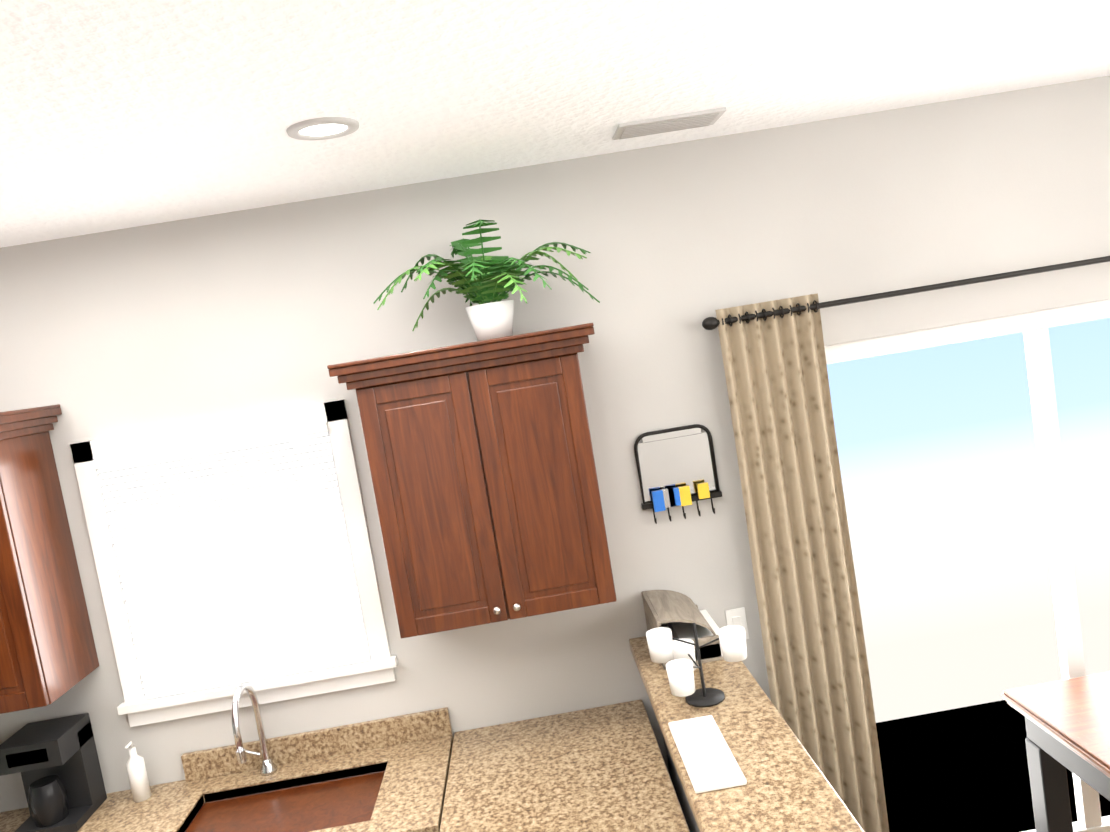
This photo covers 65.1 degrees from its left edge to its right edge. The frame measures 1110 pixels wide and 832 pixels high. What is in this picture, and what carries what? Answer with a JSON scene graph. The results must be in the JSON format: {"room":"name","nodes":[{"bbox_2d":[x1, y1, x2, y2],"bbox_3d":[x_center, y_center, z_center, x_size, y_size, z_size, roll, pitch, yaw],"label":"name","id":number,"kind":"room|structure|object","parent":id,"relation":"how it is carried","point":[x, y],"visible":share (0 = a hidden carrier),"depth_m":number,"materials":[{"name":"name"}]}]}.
{"room":"kitchen","nodes":[
{"label":"kitchen","id":0,"kind":"room"},
{"bbox_2d":[0,76,1109,811],"bbox_3d":[1.270,0.351,3.340,7.510,2.930,0.100,-9,5,-2],"label":"wall","id":1,"kind":"structure","parent":0,"point":[180,322],"depth_m":3.16,"materials":[{"name":"grey paint"}]},
{"bbox_2d":[0,404,98,713],"bbox_3d":[-2.030,0.508,2.926,0.712,0.967,0.426,-9,5,-2],"label":"upper cabinet","id":2,"kind":"object","parent":1,"relation":"attached to","point":[48,654],"visible":1,"depth_m":2.90,"materials":[{"name":"brown wood"}]},
{"bbox_2d":[70,400,397,726],"bbox_3d":[-1.162,0.543,3.165,1.020,1.060,0.045,-9,5,-2],"label":"window","id":3,"kind":"structure","parent":1,"relation":"attached to","point":[231,555],"depth_m":3.17,"materials":[{"name":"white"}]},
{"bbox_2d":[181,707,451,782],"bbox_3d":[-0.883,1.223,3.242,0.994,0.100,0.025,-9,5,-2],"label":"backsplash","id":4,"kind":"structure","parent":1,"relation":"attached to","point":[430,724],"depth_m":3.23,"materials":[{"name":"beige stone"}]},
{"bbox_2d":[327,323,616,637],"bbox_3d":[-0.232,0.212,2.987,0.846,0.927,0.426,-9,5,-2],"label":"upper cabinet","id":5,"kind":"object","parent":1,"relation":"attached to","point":[481,461],"visible":1,"depth_m":2.84,"materials":[{"name":"brown wood"}]},
{"bbox_2d":[373,219,599,340],"bbox_3d":[-0.233,-0.443,2.870,0.760,0.378,0.488,-9,5,-2],"label":"fern plant","id":6,"kind":"object","parent":5,"relation":"on","point":[483,282],"visible":0.98,"depth_m":2.91,"materials":[{"name":"green plant"}]},
{"bbox_2d":[634,424,721,523],"bbox_3d":[0.455,0.213,3.212,0.300,0.339,0.050,-9,5,-2],"label":"wall organizer","id":7,"kind":"object","parent":1,"relation":"attached to","point":[676,466],"visible":1,"depth_m":3.22,"materials":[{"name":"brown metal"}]},
{"bbox_2d":[725,607,748,638],"bbox_3d":[0.690,0.790,3.294,0.075,0.125,0.008,-9,5,-2],"label":"light switch","id":8,"kind":"object","parent":1,"relation":"attached to","point":[737,616],"visible":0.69,"depth_m":3.29,"materials":[{"name":"white plastic"}]},
{"bbox_2d":[702,256,1109,831],"bbox_3d":[1.826,0.565,3.271,2.286,2.285,0.119,-9,5,-2],"label":"curtain","id":9,"kind":"object","parent":1,"relation":"attached to","point":[776,376],"visible":0.98,"depth_m":3.19,"materials":[{"name":"beige fabric"}]},
{"bbox_2d":[824,299,1109,831],"bbox_3d":[1.995,0.641,3.399,1.870,2.120,0.060,-9,5,-2],"label":"door frame","id":10,"kind":"structure","parent":1,"relation":"attached to","point":[1033,326],"depth_m":3.32,"materials":[{"name":"white wood"}]},
{"bbox_2d":[0,0,1109,247],"bbox_3d":[1.177,-0.876,0.083,7.510,0.100,6.370,-9,5,-2],"label":"ceiling","id":11,"kind":"structure","parent":0,"point":[118,114],"depth_m":2.12,"materials":[{"name":"white paint"}]},
{"bbox_2d":[286,117,358,140],"bbox_3d":[-0.590,-0.729,2.216,0.183,0.010,0.183,-14,7,-41],"label":"recessed light","id":12,"kind":"object","parent":11,"relation":"in","point":[322,128],"visible":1,"depth_m":2.16,"materials":[{"name":"white"}]},
{"bbox_2d":[612,107,725,139],"bbox_3d":[0.361,-0.932,2.787,0.340,0.016,0.180,-9,5,-2],"label":"ceiling vent","id":13,"kind":"object","parent":11,"relation":"in","point":[666,124],"visible":1,"depth_m":2.74,"materials":[{"name":"white metal"}]},
{"bbox_3d":[1.660,2.103,0.356,7.510,0.100,6.370,-9,5,-2],"label":"floor","id":14,"kind":"structure","parent":0,"visible":0},
{"bbox_2d":[180,743,452,831],"bbox_3d":[-0.804,1.768,2.976,1.034,0.870,0.654,-9,5,-2],"label":"base cabinet","id":15,"kind":"object","parent":14,"relation":"on","point":[341,798],"depth_m":2.99,"materials":[{"name":"brown wood"}]},
{"bbox_2d":[0,780,203,831],"bbox_3d":[-1.721,1.485,2.637,0.985,0.040,1.195,-9,5,-2],"label":"countertop","id":16,"kind":"structure","parent":15,"relation":"on","point":[164,811],"depth_m":3.06,"materials":[{"name":"beige stone"}]},
{"bbox_2d":[0,713,106,831],"bbox_3d":[-1.770,1.265,3.060,0.220,0.330,0.220,-9,5,-2],"label":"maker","id":17,"kind":"object","parent":16,"relation":"on","point":[55,762],"visible":1,"depth_m":3.02,"materials":[{"name":"black plastic"}]},
{"bbox_2d":[125,741,150,802],"bbox_3d":[-1.507,1.275,3.129,0.058,0.214,0.070,-9,5,-2],"label":"bottle","id":18,"kind":"object","parent":16,"relation":"on","point":[138,778],"visible":1,"depth_m":3.12,"materials":[{"name":"white plastic"}]},
{"bbox_2d":[176,735,453,831],"bbox_3d":[-0.857,1.317,2.945,0.994,0.040,0.635,-9,5,-2],"label":"countertop","id":19,"kind":"structure","parent":15,"relation":"on","point":[410,797],"depth_m":3.09,"materials":[{"name":"beige stone"}]},
{"bbox_2d":[232,683,276,775],"bbox_3d":[-1.104,1.133,3.068,0.123,0.377,0.265,-9,5,-2],"label":"faucet","id":20,"kind":"object","parent":19,"relation":"on","point":[268,767],"visible":1,"depth_m":3.14,"materials":[{"name":"silver metal"}]},
{"bbox_2d":[440,636,864,831],"bbox_3d":[0.222,1.524,2.276,1.069,1.150,2.106,-9,5,-2],"label":"countertop","id":21,"kind":"structure","parent":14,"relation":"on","point":[600,769],"depth_m":2.66,"materials":[{"name":"stone"}]},
{"bbox_2d":[642,590,723,669],"bbox_3d":[0.469,0.736,3.099,0.250,0.170,0.353,-9,5,-2],"label":"box","id":22,"kind":"object","parent":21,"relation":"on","point":[678,614],"visible":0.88,"depth_m":3.05,"materials":[{"name":"grey wood"}]},
{"bbox_2d":[646,623,746,706],"bbox_3d":[0.436,0.746,2.662,0.287,0.240,0.266,-9,5,-2],"label":"mug tree","id":23,"kind":"object","parent":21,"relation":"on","point":[678,655],"visible":1,"depth_m":2.62,"materials":[{"name":"black"}]},
{"bbox_2d":[668,715,746,793],"bbox_3d":[0.400,0.897,2.329,0.130,0.014,0.380,-9,5,-2],"label":"paper","id":24,"kind":"object","parent":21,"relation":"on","point":[708,759],"visible":0.98,"depth_m":2.29,"materials":[{"name":"white paper"}]},
{"bbox_2d":[1001,672,1109,831],"bbox_3d":[2.389,1.333,2.476,1.380,0.800,1.470,-9,5,-2],"label":"dining table","id":25,"kind":"object","parent":14,"relation":"on","point":[1067,721],"visible":1,"depth_m":3.00,"materials":[{"name":"brown wood"}]},
{"label":"outside","id":26,"kind":"structure","parent":0,"visible":0},
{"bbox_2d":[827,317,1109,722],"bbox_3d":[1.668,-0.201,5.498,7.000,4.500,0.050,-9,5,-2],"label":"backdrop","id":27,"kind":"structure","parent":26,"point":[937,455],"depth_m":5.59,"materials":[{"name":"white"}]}
]}

